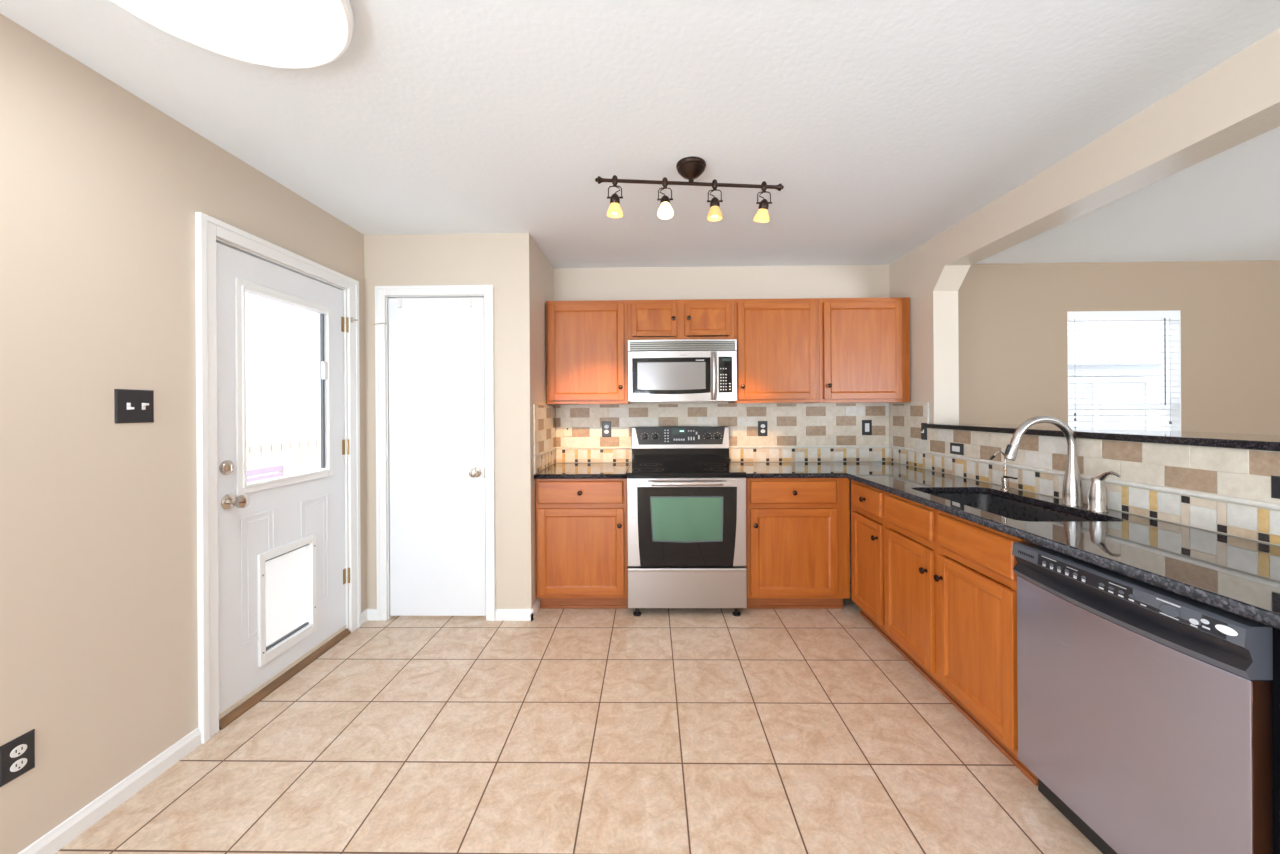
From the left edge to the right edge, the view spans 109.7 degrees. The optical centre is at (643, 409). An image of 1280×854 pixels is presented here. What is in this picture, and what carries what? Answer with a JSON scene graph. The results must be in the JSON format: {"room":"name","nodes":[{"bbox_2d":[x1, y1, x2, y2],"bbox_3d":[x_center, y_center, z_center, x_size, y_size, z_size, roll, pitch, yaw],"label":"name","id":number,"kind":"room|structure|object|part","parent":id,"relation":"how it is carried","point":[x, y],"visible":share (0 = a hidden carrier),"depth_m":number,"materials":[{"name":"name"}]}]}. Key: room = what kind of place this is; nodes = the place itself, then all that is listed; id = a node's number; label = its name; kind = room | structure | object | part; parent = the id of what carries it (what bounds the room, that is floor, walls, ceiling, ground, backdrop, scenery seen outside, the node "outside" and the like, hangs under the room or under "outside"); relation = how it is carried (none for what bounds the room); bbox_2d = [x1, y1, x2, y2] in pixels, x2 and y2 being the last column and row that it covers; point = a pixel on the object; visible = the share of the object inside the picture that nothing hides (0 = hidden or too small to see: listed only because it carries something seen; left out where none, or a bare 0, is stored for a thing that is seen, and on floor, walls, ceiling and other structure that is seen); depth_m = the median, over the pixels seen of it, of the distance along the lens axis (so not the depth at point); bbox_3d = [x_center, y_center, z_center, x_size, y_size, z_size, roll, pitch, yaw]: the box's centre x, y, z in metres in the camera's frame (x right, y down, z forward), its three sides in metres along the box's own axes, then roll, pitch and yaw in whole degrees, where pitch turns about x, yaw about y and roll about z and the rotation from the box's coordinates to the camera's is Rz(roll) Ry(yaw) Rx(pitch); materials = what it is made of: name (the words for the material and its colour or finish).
{"room":"kitchen","nodes":[
{"label":"kitchen","id":0,"kind":"room"},
{"bbox_2d":[0,13,365,853],"bbox_3d":[-1.879,0.114,0.003,0.140,2.440,5.950,0,0,1],"label":"wall","id":1,"kind":"structure","parent":0,"point":[102,190],"depth_m":1.47,"materials":[{"name":"beige paint"}]},
{"bbox_2d":[0,729,34,786],"bbox_3d":[-1.780,0.991,1.281,0.009,0.112,0.074,0,0,1],"label":"power outlet","id":2,"kind":"object","parent":1,"relation":"attached to","point":[17,756],"visible":1,"depth_m":1.28,"materials":[{"name":"grey plastic"}]},
{"bbox_2d":[10,744,26,757],"bbox_3d":[-1.778,0.971,1.281,0.004,0.029,0.034,0,0,1],"label":"socket","id":3,"kind":"object","parent":2,"relation":"attached to","point":[16,750],"depth_m":1.28,"materials":[{"name":"white plastic"}]},
{"bbox_2d":[10,758,26,771],"bbox_3d":[-1.778,1.011,1.281,0.004,0.029,0.034,0,0,1],"label":"socket","id":4,"kind":"object","parent":2,"relation":"attached to","point":[16,764],"depth_m":1.28,"materials":[{"name":"white plastic"}]},
{"bbox_2d":[114,389,153,422],"bbox_3d":[-1.776,-0.011,1.580,0.022,0.116,0.118,0,0,1],"label":"light switch","id":5,"kind":"object","parent":1,"relation":"attached to","point":[130,406],"visible":1,"depth_m":1.57,"materials":[{"name":"grey"}]},
{"bbox_2d":[18,609,366,853],"bbox_3d":[-1.796,1.299,-0.058,0.014,0.068,5.830,0,0,1],"label":"baseboard","id":6,"kind":"structure","parent":1,"relation":"attached to","point":[79,822],"depth_m":1.50,"materials":[{"name":"white paint"}]},
{"bbox_2d":[195,212,360,743],"bbox_3d":[-1.833,0.274,2.282,0.164,2.120,0.976,0,0,1],"label":"trim","id":7,"kind":"structure","parent":1,"relation":"attached to","point":[207,228],"depth_m":1.85,"materials":[{"name":"white paint"}]},
{"bbox_2d":[219,628,350,729],"bbox_3d":[-1.828,1.319,2.278,0.160,0.030,0.808,0,0,1],"label":"threshold","id":8,"kind":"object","parent":1,"relation":"attached to","point":[245,706],"depth_m":2.17,"materials":[{"name":"brown wood"}]},
{"bbox_2d":[216,242,357,719],"bbox_3d":[-1.777,0.297,2.294,0.139,2.013,0.841,0,0,1],"label":"door","id":9,"kind":"structure","parent":1,"relation":"in","point":[282,570],"depth_m":2.17,"materials":[{"name":"white paint"}]},
{"bbox_3d":[-1.751,0.398,1.941,0.079,0.068,0.068,0,0,1],"label":"knob","id":10,"kind":"part","parent":9,"relation":"part of","materials":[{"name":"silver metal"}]},
{"bbox_3d":[-1.784,0.771,2.090,0.004,0.585,0.183,0,0,1],"label":"raised panel","id":11,"kind":"part","parent":9,"relation":"part of","materials":[{"name":"white paint"}]},
{"bbox_3d":[-1.777,0.933,2.258,0.014,0.520,0.353,0,0,1],"label":"pet door frame","id":12,"kind":"part","parent":9,"relation":"part of","materials":[{"name":"white paint"}]},
{"bbox_3d":[-1.779,0.771,2.442,0.004,0.585,0.200,0,0,1],"label":"raised panel","id":13,"kind":"part","parent":9,"relation":"part of","materials":[{"name":"white paint"}]},
{"bbox_2d":[364,233,553,608],"bbox_3d":[-1.237,0.110,3.206,1.050,2.440,0.715,0,0,1],"label":"wall","id":14,"kind":"structure","parent":0,"point":[520,274],"depth_m":2.84,"materials":[{"name":"beige paint"}]},
{"bbox_2d":[373,297,485,615],"bbox_3d":[-1.347,0.301,2.835,0.687,2.015,0.110,0,0,1],"label":"door","id":15,"kind":"structure","parent":14,"relation":"in","point":[437,367],"depth_m":2.85,"materials":[{"name":"white paint"}]},
{"bbox_3d":[-1.059,0.397,2.813,0.064,0.064,0.074,0,0,1],"label":"knob","id":16,"kind":"part","parent":15,"relation":"part of","materials":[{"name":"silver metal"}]},
{"bbox_2d":[375,285,495,620],"bbox_3d":[-1.314,0.275,2.899,0.747,2.110,0.141,0,0,1],"label":"trim","id":17,"kind":"structure","parent":14,"relation":"attached to","point":[382,293],"depth_m":2.83,"materials":[{"name":"white paint"}]},
{"bbox_2d":[367,598,539,620],"bbox_3d":[-1.227,1.296,2.924,1.064,0.068,0.179,0,0,1],"label":"baseboard","id":18,"kind":"structure","parent":14,"relation":"attached to","point":[500,614],"depth_m":2.83,"materials":[{"name":"white paint"}]},
{"bbox_2d":[533,404,555,473],"bbox_3d":[-0.701,0.193,3.231,0.018,0.456,0.650,0,0,1],"label":"tile backsplash","id":19,"kind":"structure","parent":14,"relation":"attached to","point":[544,430],"depth_m":3.15,"materials":[{"name":"beige tile"}]},
{"bbox_3d":[-0.698,0.306,3.236,0.013,0.019,0.640,0,0,1],"label":"pencil moulding","id":20,"kind":"part","parent":19,"relation":"part of","materials":[{"name":"tile"}]},
{"bbox_2d":[55,577,1102,853],"bbox_3d":[2.207,1.368,0.240,8.410,0.120,6.945,0,0,1],"label":"floor","id":21,"kind":"structure","parent":0,"point":[659,730],"depth_m":1.73,"materials":[{"name":"beige tile"}]},
{"bbox_2d":[536,477,627,608],"bbox_3d":[-0.403,0.888,3.214,0.597,0.873,0.646,0,0,1],"label":"base cabinet","id":22,"kind":"object","parent":21,"relation":"on","point":[581,524],"visible":1,"depth_m":2.93,"materials":[{"name":"brown wood"}]},
{"bbox_3d":[-0.413,0.540,2.931,0.556,0.145,0.019,0,0,1],"label":"drawer","id":23,"kind":"part","parent":22,"relation":"part of","materials":[{"name":"brown wood"}]},
{"bbox_3d":[-0.409,0.925,2.931,0.560,0.559,0.019,0,0,1],"label":"door","id":24,"kind":"part","parent":22,"relation":"part of","materials":[{"name":"brown wood"}]},
{"bbox_3d":[-0.409,0.925,2.932,0.466,0.465,0.014,0,0,1],"label":"door panel","id":25,"kind":"part","parent":22,"relation":"part of","materials":[{"name":"brown wood"}]},
{"bbox_2d":[534,463,629,478],"bbox_3d":[-0.408,0.435,3.232,0.601,0.031,0.636,0,0,1],"label":"countertop","id":26,"kind":"structure","parent":22,"relation":"on","point":[556,470],"depth_m":3.04,"materials":[{"name":"black stone"}]},
{"bbox_2d":[627,426,746,616],"bbox_3d":[0.278,0.725,3.161,0.764,1.192,0.715,0,0,1],"label":"electric range","id":27,"kind":"object","parent":21,"relation":"on","point":[687,546],"visible":1,"depth_m":2.86,"materials":[{"name":"silver metal"}]},
{"bbox_3d":[0.278,0.199,3.449,0.690,0.140,0.022,0,0,1],"label":"display panel","id":28,"kind":"part","parent":27,"relation":"part of","materials":[{"name":"black plastic"}]},
{"bbox_3d":[0.280,0.216,3.478,0.747,0.168,0.082,0,0,1],"label":"control panel","id":29,"kind":"part","parent":27,"relation":"part of","materials":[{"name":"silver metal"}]},
{"bbox_2d":[627,462,745,476],"bbox_3d":[0.276,0.415,3.167,0.764,0.024,0.598,0,0,1],"label":"cooktop","id":30,"kind":"object","parent":27,"relation":"in","point":[636,469],"depth_m":3.01,"materials":[{"name":"grey"}]},
{"bbox_3d":[0.273,0.717,2.879,0.757,0.562,0.035,0,0,1],"label":"oven door","id":31,"kind":"part","parent":27,"relation":"part of","materials":[{"name":"black glass"}]},
{"bbox_3d":[0.273,0.697,2.856,0.466,0.294,0.002,0,0,1],"label":"window trim","id":32,"kind":"part","parent":27,"relation":"part of","materials":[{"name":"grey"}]},
{"bbox_3d":[0.273,0.465,2.832,0.500,0.030,0.058,0,0,1],"label":"handle","id":33,"kind":"part","parent":27,"relation":"part of","materials":[{"name":"silver metal"}]},
{"bbox_3d":[0.276,0.745,2.859,0.633,0.505,0.004,0,0,1],"label":"door glass","id":34,"kind":"part","parent":27,"relation":"part of","materials":[{"name":"black glass"}]},
{"bbox_3d":[0.276,1.143,2.879,0.757,0.245,0.035,0,0,1],"label":"warming drawer","id":35,"kind":"part","parent":27,"relation":"part of","materials":[{"name":"silver metal"}]},
{"bbox_2d":[745,478,849,608],"bbox_3d":[1.001,0.879,3.193,0.672,0.873,0.646,0,0,1],"label":"base cabinet","id":36,"kind":"object","parent":21,"relation":"on","point":[798,529],"visible":0.93,"depth_m":2.91,"materials":[{"name":"brown wood"}]},
{"bbox_3d":[0.967,0.535,2.910,0.554,0.146,0.019,0,0,1],"label":"drawer","id":37,"kind":"part","parent":36,"relation":"part of","materials":[{"name":"brown wood"}]},
{"bbox_3d":[0.971,0.921,2.910,0.557,0.558,0.019,0,0,1],"label":"door","id":38,"kind":"part","parent":36,"relation":"part of","materials":[{"name":"brown wood"}]},
{"bbox_3d":[0.971,0.921,2.911,0.463,0.464,0.014,0,0,1],"label":"door panel","id":39,"kind":"part","parent":36,"relation":"part of","materials":[{"name":"brown wood"}]},
{"bbox_2d":[851,480,897,648],"bbox_3d":[1.588,0.876,2.678,0.616,0.873,0.426,0,0,1],"label":"base cabinet","id":40,"kind":"object","parent":21,"relation":"on","point":[868,522],"visible":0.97,"depth_m":2.63,"materials":[{"name":"brown wood"}]},
{"bbox_3d":[1.321,0.919,2.665,0.014,0.472,0.266,0,0,1],"label":"door panel","id":41,"kind":"part","parent":40,"relation":"part of","materials":[{"name":"brown wood"}]},
{"bbox_3d":[1.318,0.532,2.665,0.019,0.140,0.348,0,0,1],"label":"drawer","id":42,"kind":"part","parent":40,"relation":"part of","materials":[{"name":"brown wood"}]},
{"bbox_3d":[1.320,0.919,2.665,0.019,0.554,0.348,0,0,1],"label":"door","id":43,"kind":"part","parent":40,"relation":"part of","materials":[{"name":"brown wood"}]},
{"bbox_3d":[1.340,0.832,2.681,0.019,0.783,0.426,0,0,1],"label":"frame","id":44,"kind":"part","parent":40,"relation":"part of","materials":[{"name":"brown wood"}]},
{"bbox_2d":[884,492,1037,785],"bbox_3d":[1.578,0.876,2.013,0.616,0.873,0.897,0,0,1],"label":"base cabinet","id":45,"kind":"object","parent":21,"relation":"on","point":[951,580],"visible":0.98,"depth_m":1.87,"materials":[{"name":"brown wood"}]},
{"bbox_3d":[1.315,0.919,2.244,0.014,0.460,0.312,0,0,1],"label":"door panel","id":46,"kind":"part","parent":45,"relation":"part of","materials":[{"name":"brown wood"}]},
{"bbox_3d":[1.314,0.919,2.244,0.019,0.554,0.406,0,0,1],"label":"door","id":47,"kind":"part","parent":45,"relation":"part of","materials":[{"name":"brown wood"}]},
{"bbox_3d":[1.311,0.532,2.244,0.019,0.140,0.406,0,0,1],"label":"drawer","id":48,"kind":"part","parent":45,"relation":"part of","materials":[{"name":"brown wood"}]},
{"bbox_3d":[1.285,0.742,2.073,0.030,0.031,0.031,0,0,1],"label":"knob","id":49,"kind":"part","parent":45,"relation":"part of","materials":[{"name":"brown metal"}]},
{"bbox_3d":[1.284,0.736,1.965,0.030,0.031,0.031,0,0,1],"label":"knob","id":50,"kind":"part","parent":45,"relation":"part of","materials":[{"name":"brown metal"}]},
{"bbox_3d":[1.308,0.919,1.788,0.014,0.460,0.320,0,0,1],"label":"door panel","id":51,"kind":"part","parent":45,"relation":"part of","materials":[{"name":"brown wood"}]},
{"bbox_3d":[1.305,0.532,1.788,0.019,0.140,0.414,0,0,1],"label":"drawer","id":52,"kind":"part","parent":45,"relation":"part of","materials":[{"name":"brown wood"}]},
{"bbox_3d":[1.307,0.919,1.788,0.019,0.554,0.414,0,0,1],"label":"door","id":53,"kind":"part","parent":45,"relation":"part of","materials":[{"name":"brown wood"}]},
{"bbox_2d":[731,461,1279,628],"bbox_3d":[1.270,0.425,1.803,1.257,0.031,3.444,0,0,1],"label":"countertop","id":54,"kind":"structure","parent":45,"relation":"on","point":[1240,576],"depth_m":1.41,"materials":[{"name":"black stone"}]},
{"bbox_2d":[989,451,1017,489],"bbox_3d":[1.795,0.309,2.247,0.097,0.195,0.092,0,0,1],"label":"water tap","id":55,"kind":"object","parent":54,"relation":"on","point":[1005,479],"visible":0.95,"depth_m":2.27,"materials":[{"name":"silver metal"}]},
{"bbox_3d":[1.794,0.279,2.274,0.068,0.135,0.008,0,0,1],"label":"spout","id":56,"kind":"part","parent":55,"relation":"part of","materials":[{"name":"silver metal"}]},
{"bbox_2d":[927,493,1098,521],"bbox_3d":[1.577,0.534,1.995,0.437,0.187,0.753,0,0,1],"label":"sink","id":57,"kind":"object","parent":54,"relation":"in","point":[1008,508],"visible":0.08,"depth_m":2.18,"materials":[{"name":"grey"}]},
{"bbox_2d":[1004,416,1083,506],"bbox_3d":[1.696,0.217,1.915,0.316,0.379,0.068,0,0,1],"label":"kitchen faucet","id":58,"kind":"object","parent":54,"relation":"on","point":[1072,491],"visible":1,"depth_m":1.90,"materials":[{"name":"grey metal"}]},
{"bbox_2d":[1087,471,1120,511],"bbox_3d":[1.819,0.323,1.775,0.060,0.165,0.120,0,0,1],"label":"soap dispenser","id":59,"kind":"object","parent":54,"relation":"on","point":[1097,490],"visible":1,"depth_m":1.78,"materials":[{"name":"grey metal"}]},
{"bbox_3d":[1.818,0.272,1.768,0.030,0.062,0.106,0,0,1],"label":"lever","id":60,"kind":"part","parent":59,"relation":"part of","materials":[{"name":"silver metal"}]},
{"bbox_2d":[1012,542,1279,853],"bbox_3d":[1.569,0.879,1.250,0.600,0.857,0.610,0,0,1],"label":"dishwasher","id":61,"kind":"object","parent":21,"relation":"on","point":[1148,715],"visible":0.99,"depth_m":1.16,"materials":[{"name":"grey metal"}]},
{"bbox_3d":[1.271,0.483,1.218,0.004,0.035,0.477,0,0,1],"label":"button panel","id":62,"kind":"part","parent":61,"relation":"part of","materials":[{"name":"black plastic"}]},
{"bbox_3d":[1.300,0.520,1.254,0.059,0.124,0.610,0,0,1],"label":"control panel","id":63,"kind":"part","parent":61,"relation":"part of","materials":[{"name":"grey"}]},
{"bbox_2d":[0,0,1279,267],"bbox_3d":[2.192,-1.192,0.240,8.410,0.120,6.945,0,0,1],"label":"ceiling","id":64,"kind":"structure","parent":0,"point":[884,126],"depth_m":1.70,"materials":[{"name":"white paint"}]},
{"bbox_2d":[110,0,353,68],"bbox_3d":[-1.095,-1.077,1.106,0.644,0.068,0.644,0,0,1],"label":"ceiling lamp","id":65,"kind":"object","parent":64,"relation":"attached to","point":[290,34],"visible":1,"depth_m":1.25,"materials":[{"name":"white"}]},
{"bbox_2d":[595,156,783,221],"bbox_3d":[0.216,-0.995,2.058,0.873,0.249,0.136,0,0,-9],"label":"track light","id":66,"kind":"object","parent":64,"relation":"attached to","point":[690,168],"visible":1,"depth_m":2.04,"materials":[{"name":"brown metal"}]},
{"bbox_2d":[607,193,622,203],"bbox_3d":[-0.130,-0.946,2.029,0.072,0.050,0.046,0,0,1],"label":"socket","id":67,"kind":"object","parent":66,"relation":"attached to","point":[614,199],"depth_m":2.01,"materials":[{"name":"brown metal"}]},
{"bbox_3d":[-0.131,-0.901,2.035,0.074,0.060,0.073,0,0,1],"label":"lamp shade","id":68,"kind":"part","parent":66,"relation":"part of","materials":[{"name":"orange"}]},
{"bbox_2d":[657,195,672,204],"bbox_3d":[0.097,-0.947,2.043,0.072,0.052,0.047,0,0,1],"label":"socket","id":69,"kind":"object","parent":66,"relation":"attached to","point":[665,200],"depth_m":2.03,"materials":[{"name":"brown metal"}]},
{"bbox_3d":[0.098,-0.903,2.029,0.074,0.066,0.072,0,0,1],"label":"lamp shade","id":70,"kind":"part","parent":66,"relation":"part of","materials":[{"name":"white glass"}]},
{"bbox_3d":[0.216,-1.031,2.058,0.875,0.033,0.033,0,0,-5],"label":"rod","id":71,"kind":"part","parent":66,"relation":"part of","materials":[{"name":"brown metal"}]},
{"bbox_2d":[707,197,722,206],"bbox_3d":[0.326,-0.950,2.070,0.072,0.049,0.045,0,0,1],"label":"socket","id":72,"kind":"object","parent":66,"relation":"attached to","point":[714,202],"depth_m":2.05,"materials":[{"name":"brown metal"}]},
{"bbox_3d":[0.326,-0.905,2.072,0.074,0.057,0.074,0,0,1],"label":"lamp shade","id":73,"kind":"part","parent":66,"relation":"part of","materials":[{"name":"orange glass"}]},
{"bbox_3d":[0.550,-0.906,2.108,0.073,0.067,0.072,0,0,1],"label":"lamp shade","id":74,"kind":"part","parent":66,"relation":"part of","materials":[{"name":"orange"}]},
{"bbox_2d":[756,199,771,209],"bbox_3d":[0.558,-0.950,2.090,0.062,0.053,0.051,0,0,39],"label":"socket","id":75,"kind":"object","parent":66,"relation":"attached to","point":[764,204],"depth_m":2.08,"materials":[{"name":"brown metal"}]},
{"bbox_2d":[553,260,1279,576],"bbox_3d":[2.179,0.089,3.583,8.150,2.440,0.140,0,0,1],"label":"wall","id":76,"kind":"structure","parent":0,"point":[1012,317],"depth_m":3.50,"materials":[{"name":"beige paint"}]},
{"bbox_2d":[546,300,629,403],"bbox_3d":[-0.407,-0.413,3.375,0.590,0.744,0.348,0,0,1],"label":"upper cabinet","id":77,"kind":"object","parent":76,"relation":"attached to","point":[587,341],"visible":1,"depth_m":3.24,"materials":[{"name":"brown wood"}]},
{"bbox_3d":[-0.414,-0.410,3.242,0.456,0.600,0.014,0,0,1],"label":"door panel","id":78,"kind":"part","parent":77,"relation":"part of","materials":[{"name":"brown wood"}]},
{"bbox_2d":[628,299,734,339],"bbox_3d":[0.271,-0.641,3.365,0.766,0.298,0.348,0,0,1],"label":"upper cabinet","id":79,"kind":"object","parent":76,"relation":"attached to","point":[680,319],"visible":0.99,"depth_m":3.23,"materials":[{"name":"brown wood"}]},
{"bbox_3d":[0.075,-0.641,3.234,0.324,0.234,0.019,0,0,1],"label":"door","id":80,"kind":"part","parent":79,"relation":"part of","materials":[{"name":"brown wood"}]},
{"bbox_3d":[0.075,-0.641,3.234,0.254,0.164,0.014,0,0,1],"label":"door panel","id":81,"kind":"part","parent":79,"relation":"part of","materials":[{"name":"brown wood"}]},
{"bbox_2d":[628,339,736,401],"bbox_3d":[0.273,-0.270,3.317,0.763,0.435,0.424,0,0,1],"label":"microwave","id":82,"kind":"object","parent":79,"relation":"attached to","point":[678,370],"visible":1,"depth_m":3.15,"materials":[{"name":"silver metal"}]},
{"bbox_3d":[0.198,-0.231,3.161,0.617,0.357,0.033,0,0,2],"label":"door","id":83,"kind":"part","parent":82,"relation":"part of","materials":[{"name":"silver metal"}]},
{"bbox_3d":[0.270,-0.482,3.156,0.763,0.012,0.032,0,0,1],"label":"vent frame","id":84,"kind":"part","parent":82,"relation":"part of","materials":[{"name":"silver metal"}]},
{"bbox_3d":[0.486,-0.233,3.125,0.026,0.335,0.046,0,0,1],"label":"handle","id":85,"kind":"part","parent":82,"relation":"part of","materials":[{"name":"silver metal"}]},
{"bbox_3d":[0.581,-0.234,3.161,0.146,0.355,0.021,0,0,-4],"label":"control panel","id":86,"kind":"part","parent":82,"relation":"part of","materials":[{"name":"silver metal"}]},
{"bbox_3d":[0.458,-0.645,3.228,0.328,0.231,0.019,0,0,1],"label":"door","id":87,"kind":"part","parent":79,"relation":"part of","materials":[{"name":"brown wood"}]},
{"bbox_3d":[0.458,-0.645,3.229,0.258,0.161,0.014,0,0,1],"label":"door panel","id":88,"kind":"part","parent":79,"relation":"part of","materials":[{"name":"brown wood"}]},
{"bbox_2d":[556,403,888,462],"bbox_3d":[0.609,0.185,3.527,2.606,0.456,0.018,0,0,1],"label":"tile backsplash","id":89,"kind":"structure","parent":76,"relation":"attached to","point":[797,432],"depth_m":3.52,"materials":[{"name":"beige tile"}]},
{"bbox_2d":[563,421,571,436],"bbox_3d":[-0.600,0.154,3.541,0.070,0.119,0.007,0,0,1],"label":"phone jack plate","id":90,"kind":"object","parent":89,"relation":"attached to","point":[567,425],"visible":1,"depth_m":3.54,"materials":[{"name":"beige plastic"}]},
{"bbox_2d":[602,421,610,436],"bbox_3d":[-0.292,0.156,3.535,0.073,0.122,0.009,0,0,1],"label":"power outlet","id":91,"kind":"object","parent":89,"relation":"attached to","point":[606,425],"visible":1,"depth_m":3.53,"materials":[{"name":"grey plastic"}]},
{"bbox_3d":[0.609,0.298,3.524,2.606,0.019,0.013,0,0,1],"label":"pencil moulding","id":92,"kind":"part","parent":89,"relation":"part of","materials":[{"name":"tile"}]},
{"bbox_2d":[758,421,767,435],"bbox_3d":[0.929,0.150,3.517,0.073,0.118,0.009,0,0,1],"label":"power outlet","id":93,"kind":"object","parent":89,"relation":"attached to","point":[762,425],"visible":1,"depth_m":3.52,"materials":[{"name":"grey"}]},
{"bbox_2d":[862,420,871,434],"bbox_3d":[1.737,0.141,3.505,0.076,0.118,0.009,0,0,1],"label":"light switch","id":94,"kind":"object","parent":89,"relation":"attached to","point":[866,424],"visible":1,"depth_m":3.50,"materials":[{"name":"grey plastic"}]},
{"bbox_2d":[728,298,818,402],"bbox_3d":[0.958,-0.421,3.355,0.600,0.746,0.348,0,0,1],"label":"upper cabinet","id":95,"kind":"object","parent":76,"relation":"attached to","point":[777,350],"visible":0.99,"depth_m":3.22,"materials":[{"name":"brown wood"}]},
{"bbox_3d":[0.952,-0.418,3.221,0.466,0.602,0.014,0,0,1],"label":"door panel","id":96,"kind":"part","parent":95,"relation":"part of","materials":[{"name":"brown wood"}]},
{"bbox_2d":[818,297,909,402],"bbox_3d":[1.581,-0.424,3.345,0.643,0.748,0.348,0,0,1],"label":"upper cabinet","id":97,"kind":"object","parent":76,"relation":"attached to","point":[864,343],"visible":0.98,"depth_m":3.21,"materials":[{"name":"brown wood"}]},
{"bbox_3d":[1.562,-0.420,3.212,0.462,0.602,0.014,0,0,1],"label":"door panel","id":98,"kind":"part","parent":97,"relation":"part of","materials":[{"name":"brown wood"}]},
{"bbox_2d":[1067,310,1180,430],"bbox_3d":[3.724,-0.192,3.530,0.925,1.142,0.140,0,0,1],"label":"window","id":99,"kind":"structure","parent":76,"relation":"in","point":[1176,356],"depth_m":3.54,"materials":[{"name":"white paint"}]},
{"bbox_2d":[1068,311,1179,427],"bbox_3d":[3.724,-0.211,3.508,0.853,1.096,0.064,0,0,1],"label":"window blind","id":100,"kind":"object","parent":99,"relation":"attached to","point":[1114,316],"visible":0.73,"depth_m":3.50,"materials":[{"name":"white plastic"}]},
{"bbox_3d":[4.066,-0.295,3.479,0.016,0.821,0.016,0,0,1],"label":"pull cord","id":101,"kind":"part","parent":100,"relation":"part of","materials":[{"name":"grey plastic"}]},
{"bbox_2d":[889,28,1279,528],"bbox_3d":[1.956,0.090,0.243,0.163,2.440,6.545,0,0,1],"label":"wall","id":102,"kind":"structure","parent":0,"point":[1235,102],"depth_m":1.98,"materials":[{"name":"beige paint"}]},
{"bbox_2d":[889,402,1279,545],"bbox_3d":[1.888,0.177,1.795,0.018,0.456,3.445,0,0,1],"label":"tile backsplash","id":103,"kind":"structure","parent":102,"relation":"attached to","point":[1227,491],"depth_m":1.73,"materials":[{"name":"beige tile"}]},
{"bbox_2d":[921,423,926,439],"bbox_3d":[1.896,0.149,3.059,0.020,0.114,0.060,0,0,1],"label":"light switch","id":104,"kind":"object","parent":103,"relation":"attached to","point":[923,428],"visible":1,"depth_m":3.06,"materials":[{"name":"grey plastic"}]},
{"bbox_2d":[950,443,963,454],"bbox_3d":[1.897,0.239,2.734,0.009,0.067,0.116,0,0,1],"label":"light switch","id":105,"kind":"object","parent":103,"relation":"attached to","point":[955,448],"visible":1,"depth_m":2.72,"materials":[{"name":"grey plastic"}]},
{"bbox_3d":[1.886,0.290,1.795,0.013,0.019,3.445,0,0,1],"label":"pencil moulding","id":106,"kind":"part","parent":103,"relation":"part of","materials":[{"name":"tile"}]},
{"bbox_2d":[1271,476,1279,498],"bbox_3d":[1.877,0.232,1.290,0.006,0.066,0.116,0,0,1],"label":"power outlet","id":107,"kind":"object","parent":103,"relation":"attached to","point":[1275,480],"visible":1,"depth_m":1.34,"materials":[{"name":"grey"}]},
{"bbox_2d":[925,423,1279,450],"bbox_3d":[2.072,0.108,1.041,0.435,0.028,3.943,0,0,1],"label":"granite bar ledge","id":108,"kind":"object","parent":102,"relation":"on","point":[1207,439],"visible":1,"depth_m":1.74,"materials":[{"name":"black stone"}]},
{"label":"outside","id":109,"kind":"structure","parent":0,"visible":0},
{"bbox_3d":[0.032,1.507,1.500,18.000,0.130,15.000,0,0,1],"label":"ground","id":110,"kind":"structure","parent":109,"visible":0},
{"bbox_2d":[247,462,286,482],"bbox_3d":[-3.339,0.993,3.728,0.480,0.940,1.435,0,0,1],"label":"bench","id":111,"kind":"object","parent":110,"relation":"on","point":[282,467],"visible":0.14,"depth_m":4.24,"materials":[{"name":"white"}]},
{"bbox_3d":[-3.543,0.994,4.426,0.050,0.940,0.045,0,0,1],"label":"leg","id":112,"kind":"part","parent":111,"relation":"part of","materials":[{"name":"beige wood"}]},
{"bbox_2d":[246,426,318,477],"bbox_3d":[-5.020,0.838,3.380,0.150,1.270,8.610,0,0,1],"label":"picket fence","id":113,"kind":"object","parent":110,"relation":"on","point":[300,450],"visible":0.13,"depth_m":6.17,"materials":[{"name":"beige wood"}]},
{"bbox_2d":[1068,353,1160,429],"bbox_3d":[8.686,0.078,9.022,8.500,2.620,2.100,0,0,1],"label":"house","id":114,"kind":"structure","parent":110,"relation":"on","point":[1106,386],"depth_m":8.21,"materials":[{"name":"white"}]}
]}

